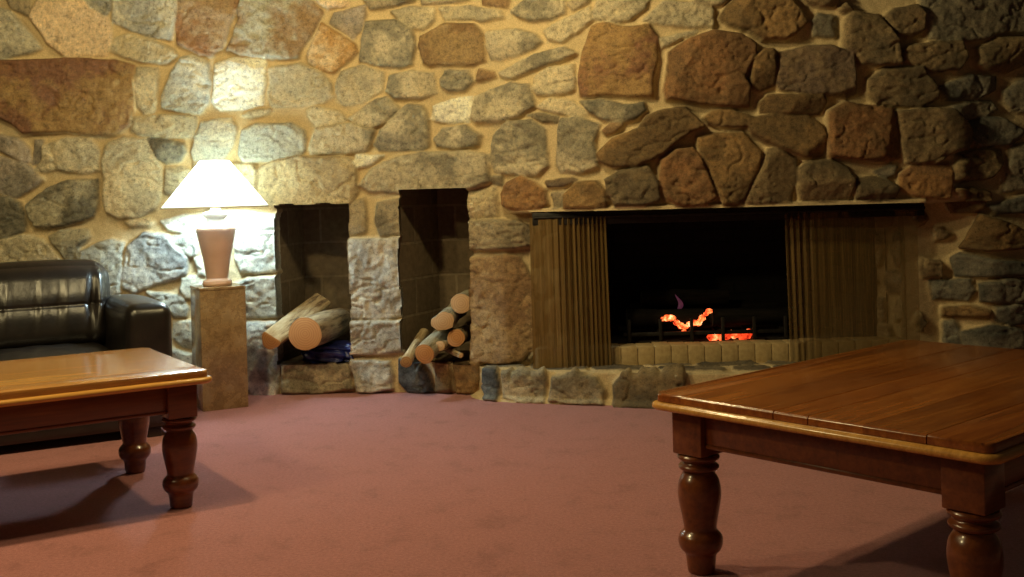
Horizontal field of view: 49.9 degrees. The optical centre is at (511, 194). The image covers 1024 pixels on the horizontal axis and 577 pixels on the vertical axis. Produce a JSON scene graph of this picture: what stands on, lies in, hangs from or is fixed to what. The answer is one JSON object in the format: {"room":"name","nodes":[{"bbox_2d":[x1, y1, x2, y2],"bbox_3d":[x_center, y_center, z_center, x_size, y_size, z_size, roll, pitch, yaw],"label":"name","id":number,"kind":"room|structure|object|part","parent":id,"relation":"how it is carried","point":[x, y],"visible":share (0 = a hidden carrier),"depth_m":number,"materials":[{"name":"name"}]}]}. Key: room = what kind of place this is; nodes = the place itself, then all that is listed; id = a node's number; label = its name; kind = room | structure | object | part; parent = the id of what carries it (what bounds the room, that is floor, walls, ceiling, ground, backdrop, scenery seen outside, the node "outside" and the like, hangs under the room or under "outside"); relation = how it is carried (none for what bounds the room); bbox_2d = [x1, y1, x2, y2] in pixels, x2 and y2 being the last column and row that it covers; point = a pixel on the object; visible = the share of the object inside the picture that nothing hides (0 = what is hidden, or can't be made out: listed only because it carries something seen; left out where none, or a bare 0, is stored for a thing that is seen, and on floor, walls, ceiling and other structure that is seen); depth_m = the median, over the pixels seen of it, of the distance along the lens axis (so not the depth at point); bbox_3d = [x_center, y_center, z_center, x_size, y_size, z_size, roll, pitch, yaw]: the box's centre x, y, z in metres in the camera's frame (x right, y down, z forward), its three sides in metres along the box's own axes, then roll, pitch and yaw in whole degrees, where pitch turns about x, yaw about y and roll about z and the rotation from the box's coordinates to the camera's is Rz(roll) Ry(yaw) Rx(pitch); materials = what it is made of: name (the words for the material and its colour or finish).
{"room":"lodge lounge","nodes":[
{"label":"lodge lounge","id":0,"kind":"room"},
{"bbox_2d":[0,0,1023,394],"bbox_3d":[-0.056,-0.179,5.755,6.713,2.460,0.565,-2,0,6],"label":"wall","id":1,"kind":"structure","parent":0,"point":[107,107],"depth_m":5.76,"materials":[{"name":"beige stone"}]},
{"bbox_2d":[280,203,351,360],"bbox_3d":[-1.037,0.502,6.270,0.520,0.950,0.440,-2,0,0],"label":"firewood niche","id":2,"kind":"object","parent":1,"relation":"attached to","point":[313,237],"visible":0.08,"depth_m":6.49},
{"bbox_2d":[300,340,353,363],"bbox_3d":[-0.984,0.868,6.090,0.349,0.115,0.304,-2,0,0],"label":"plastic bag","id":3,"kind":"object","parent":2,"relation":"in","point":[337,350],"visible":0.62,"depth_m":5.96,"materials":[{"name":"blue plastic"}]},
{"bbox_2d":[289,308,350,350],"bbox_3d":[-1.051,0.735,6.090,0.183,0.176,0.588,-2,-1,8],"label":"log","id":4,"kind":"object","parent":3,"relation":"on","point":[309,332],"visible":0.99,"depth_m":5.82,"materials":[{"name":"brown wood"}]},
{"bbox_2d":[262,293,329,349],"bbox_3d":[-1.176,0.688,6.045,0.117,0.244,0.620,-2,0,17],"label":"log","id":5,"kind":"object","parent":4,"relation":"on","point":[277,334],"visible":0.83,"depth_m":5.95,"materials":[{"name":"brown wood"}]},
{"bbox_2d":[399,188,473,360],"bbox_3d":[-0.298,0.448,6.178,0.422,1.020,0.652,-2,0,23],"label":"firewood niche","id":6,"kind":"object","parent":1,"relation":"attached to","point":[435,253],"visible":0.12,"depth_m":6.31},
{"bbox_2d":[400,328,428,366],"bbox_3d":[-0.516,0.812,5.870,0.062,0.146,0.476,-1,0,7],"label":"log","id":7,"kind":"object","parent":6,"relation":"in","point":[409,356],"visible":0.85,"depth_m":5.76,"materials":[{"name":"brown wood"}]},
{"bbox_2d":[415,327,453,363],"bbox_3d":[-0.409,0.794,5.915,0.104,0.156,0.490,-1,0,10],"label":"log","id":8,"kind":"object","parent":6,"relation":"in","point":[426,351],"visible":0.73,"depth_m":5.69,"materials":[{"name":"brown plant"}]},
{"bbox_2d":[436,340,455,350],"bbox_3d":[-0.350,0.807,5.930,0.054,0.086,0.351,-1,0,9],"label":"log","id":9,"kind":"object","parent":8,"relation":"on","point":[442,345],"visible":0.73,"depth_m":5.76,"materials":[{"name":"brown wood"}]},
{"bbox_2d":[447,325,470,346],"bbox_3d":[-0.278,0.767,6.010,0.095,0.116,0.389,-2,0,5],"label":"log","id":10,"kind":"object","parent":9,"relation":"on","point":[458,336],"visible":0.93,"depth_m":5.82,"materials":[{"name":"brown wood"}]},
{"bbox_2d":[431,302,466,330],"bbox_3d":[-0.339,0.656,6.026,0.133,0.122,0.460,-2,0,7],"label":"log","id":11,"kind":"object","parent":10,"relation":"on","point":[447,318],"visible":0.81,"depth_m":5.80,"materials":[{"name":"beige wood"}]},
{"bbox_2d":[451,290,468,312],"bbox_3d":[-0.259,0.581,6.015,0.111,0.106,0.373,-1,-2,3],"label":"log","id":12,"kind":"object","parent":11,"relation":"on","point":[459,302],"visible":0.69,"depth_m":5.83,"materials":[{"name":"beige wood"}]},
{"bbox_2d":[445,349,462,357],"bbox_3d":[-0.309,0.839,5.860,0.028,0.030,0.257,-1,-1,-20],"label":"log","id":13,"kind":"object","parent":6,"relation":"in","point":[453,352],"visible":0.92,"depth_m":5.81,"materials":[{"name":"brown wood"}]},
{"bbox_2d":[531,211,587,212],"bbox_3d":[0.255,0.493,5.789,0.308,0.900,0.068,-1,0,-7],"label":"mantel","id":14,"kind":"structure","parent":1,"relation":"attached to","point":[560,211],"depth_m":5.78,"materials":[{"name":"brown wood"}]},
{"bbox_2d":[874,203,902,337],"bbox_3d":[1.975,0.449,5.761,0.130,0.900,0.070,-1,0,28],"label":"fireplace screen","id":15,"kind":"structure","parent":1,"relation":"attached to","point":[887,221],"depth_m":5.78,"materials":[{"name":"black metal"}]},
{"bbox_2d":[0,392,1023,576],"bbox_3d":[-0.072,1.052,2.900,7.000,0.001,7.400,-2,0,0],"label":"floor","id":16,"kind":"structure","parent":0,"point":[351,484],"depth_m":3.75,"materials":[{"name":"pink carpet"}]},
{"bbox_2d":[0,259,171,445],"bbox_3d":[-2.467,0.720,4.960,1.650,0.789,0.912,-2,0,-30],"label":"sofa","id":17,"kind":"object","parent":16,"relation":"on","point":[48,308],"visible":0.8,"depth_m":5.18,"materials":[{"name":"black leather"}]},
{"bbox_2d":[0,342,110,360],"bbox_3d":[-2.137,0.775,5.011,0.614,0.156,0.670,-1,0,-30],"label":"seat cushion","id":18,"kind":"object","parent":17,"relation":"on","point":[8,350],"depth_m":5.02,"materials":[{"name":"black leather"}]},
{"bbox_2d":[0,259,110,348],"bbox_3d":[-2.298,0.531,5.335,0.667,0.419,0.368,-1,0,-30],"label":"cushion","id":19,"kind":"object","parent":17,"relation":"on","point":[63,301],"depth_m":5.25,"materials":[{"name":"black leather"}]},
{"bbox_3d":[-1.823,0.774,5.293,0.205,0.577,0.852,-1,0,-30],"label":"arm","id":20,"kind":"part","parent":17,"relation":"part of","materials":[{"name":"black leather"}]},
{"bbox_2d":[0,348,211,508],"bbox_3d":[-1.763,0.859,3.778,1.262,0.475,0.812,-1,0,-33],"label":"coffee table","id":21,"kind":"object","parent":16,"relation":"on","point":[128,387],"visible":1,"depth_m":3.75,"materials":[{"name":"brown wood"}]},
{"bbox_3d":[-1.768,0.655,3.778,1.262,0.021,0.812,-2,0,-33],"label":"edge moulding","id":22,"kind":"part","parent":21,"relation":"part of","materials":[{"name":"brown wood"}]},
{"bbox_3d":[-1.486,0.874,4.324,0.122,0.430,0.122,-2,0,-33],"label":"leg","id":23,"kind":"part","parent":21,"relation":"part of","materials":[{"name":"brown wood"}]},
{"bbox_3d":[-1.152,0.865,3.814,0.122,0.430,0.122,-2,0,-33],"label":"leg","id":24,"kind":"part","parent":21,"relation":"part of","materials":[{"name":"brown wood"}]},
{"bbox_2d":[190,283,247,411],"bbox_3d":[-1.514,0.779,5.687,0.234,0.622,0.234,-2,0,-28],"label":"pedestal","id":25,"kind":"object","parent":16,"relation":"on","point":[218,313],"visible":0.94,"depth_m":5.59,"materials":[{"name":"brown stone"}]},
{"bbox_2d":[160,159,269,285],"bbox_3d":[-1.531,0.143,5.687,0.546,0.650,0.546,-2,0,0],"label":"table lamp","id":26,"kind":"object","parent":25,"relation":"on","point":[214,184],"visible":1,"depth_m":5.60,"materials":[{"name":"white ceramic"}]},
{"bbox_3d":[-1.536,-0.058,5.687,0.546,0.247,0.546,-2,0,0],"label":"shade trim","id":27,"kind":"part","parent":26,"relation":"part of","materials":[{"name":"white fabric"}]},
{"bbox_3d":[-1.536,-0.058,5.687,0.540,0.240,0.540,-2,0,0],"label":"lamp shade","id":28,"kind":"part","parent":26,"relation":"part of","materials":[{"name":"white fabric"}]},
{"bbox_2d":[471,358,813,408],"bbox_3d":[1.091,0.918,5.812,2.650,0.207,1.192,-2,0,0],"label":"hearth","id":29,"kind":"object","parent":16,"relation":"on","point":[615,385],"visible":0.32,"depth_m":5.47,"materials":[{"name":"beige stone"}]},
{"bbox_2d":[529,203,924,368],"bbox_3d":[1.105,0.462,5.615,2.015,0.792,0.050,-2,0,0],"label":"fireplace screen","id":30,"kind":"object","parent":29,"relation":"on","point":[569,258],"visible":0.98,"depth_m":5.61,"materials":[{"name":"black metal"}]},
{"bbox_2d":[529,216,611,368],"bbox_3d":[0.299,0.496,5.608,0.402,0.767,0.029,-2,0,1],"label":"curtain","id":31,"kind":"object","parent":30,"relation":"hanging from","point":[569,258],"depth_m":5.60,"materials":[{"name":"brown metal"}]},
{"bbox_3d":[1.108,0.091,5.605,1.990,0.018,0.018,-2,0,0],"label":"rod","id":32,"kind":"part","parent":30,"relation":"part of","materials":[{"name":"black metal"}]},
{"bbox_2d":[784,210,919,361],"bbox_3d":[1.735,0.458,5.607,0.675,0.767,0.023,-2,0,0],"label":"curtain","id":33,"kind":"object","parent":30,"relation":"hanging from","point":[812,215],"depth_m":5.60,"materials":[{"name":"brown metal"}]},
{"bbox_2d":[588,204,887,343],"bbox_3d":[1.171,0.409,6.055,1.600,0.980,0.530,-2,0,0],"label":"firebox","id":34,"kind":"object","parent":29,"relation":"on","point":[746,258],"visible":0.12,"depth_m":6.32,"materials":[{"name":"black metal"}]},
{"bbox_2d":[618,316,793,343],"bbox_3d":[1.039,0.713,5.960,0.900,0.130,0.320,-2,0,0],"label":"grate","id":35,"kind":"object","parent":34,"relation":"in","point":[626,331],"visible":0.73,"depth_m":5.82,"materials":[{"name":"black metal"}]},
{"bbox_2d":[626,308,704,328],"bbox_3d":[0.823,0.664,5.915,0.412,0.108,0.113,-1,0,1],"label":"log","id":36,"kind":"object","parent":35,"relation":"on","point":[640,318],"visible":0.86,"depth_m":5.87,"materials":[{"name":"wood"}]},
{"bbox_2d":[675,294,682,308],"bbox_3d":[0.902,0.580,5.930,0.043,0.090,0.020,-2,0,0],"label":"flame","id":37,"kind":"object","parent":36,"relation":"on","point":[680,303],"visible":1,"depth_m":5.92,"materials":[{"name":"purple"}]},
{"bbox_2d":[661,308,711,330],"bbox_3d":[0.928,0.674,5.845,0.276,0.136,0.038,-1,0,4],"label":"embers","id":38,"kind":"object","parent":35,"relation":"on","point":[702,318],"visible":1,"depth_m":5.84,"materials":[{"name":"orange"}]},
{"bbox_2d":[630,300,776,322],"bbox_3d":[1.057,0.645,6.082,0.802,0.128,0.113,-2,0,0],"label":"log","id":39,"kind":"object","parent":35,"relation":"on","point":[732,303],"visible":0.23,"depth_m":6.04,"materials":[{"name":"black wood"}]},
{"bbox_2d":[640,289,728,305],"bbox_3d":[0.940,0.557,5.995,0.472,0.093,0.084,-1,0,-1],"label":"log","id":40,"kind":"object","parent":39,"relation":"on","point":[657,297],"visible":0.98,"depth_m":5.96,"materials":[{"name":"black wood"}]},
{"bbox_3d":[1.039,0.728,5.957,0.900,0.020,0.283,-2,0,0],"label":"cross rail","id":41,"kind":"part","parent":35,"relation":"part of","materials":[{"name":"black metal"}]},
{"bbox_2d":[707,333,751,340],"bbox_3d":[1.160,0.748,5.855,0.256,0.066,0.052,-2,0,-7],"label":"embers","id":42,"kind":"object","parent":34,"relation":"in","point":[712,337],"visible":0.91,"depth_m":5.84,"materials":[{"name":"orange"}]},
{"bbox_2d":[589,336,902,367],"bbox_3d":[1.087,0.825,5.722,1.930,0.123,0.157,-2,0,0],"label":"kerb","id":43,"kind":"object","parent":29,"relation":"on","point":[760,351],"visible":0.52,"depth_m":5.65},
{"bbox_2d":[652,340,1023,576],"bbox_3d":[1.224,0.771,3.139,1.412,0.495,0.977,-2,0,-42],"label":"coffee table","id":44,"kind":"object","parent":16,"relation":"on","point":[946,420],"visible":1,"depth_m":2.81,"materials":[{"name":"brown wood"}]},
{"bbox_3d":[0.516,0.812,3.028,0.122,0.450,0.122,-2,0,-42],"label":"leg","id":45,"kind":"part","parent":44,"relation":"part of","materials":[{"name":"brown wood"}]},
{"bbox_3d":[1.219,0.557,3.139,1.412,0.021,0.977,-2,0,-42],"label":"edge moulding","id":46,"kind":"part","parent":44,"relation":"part of","materials":[{"name":"brown wood"}]},
{"bbox_3d":[1.030,0.798,2.448,0.122,0.450,0.122,-2,0,-42],"label":"leg","id":47,"kind":"part","parent":44,"relation":"part of","materials":[{"name":"brown wood"}]}
]}

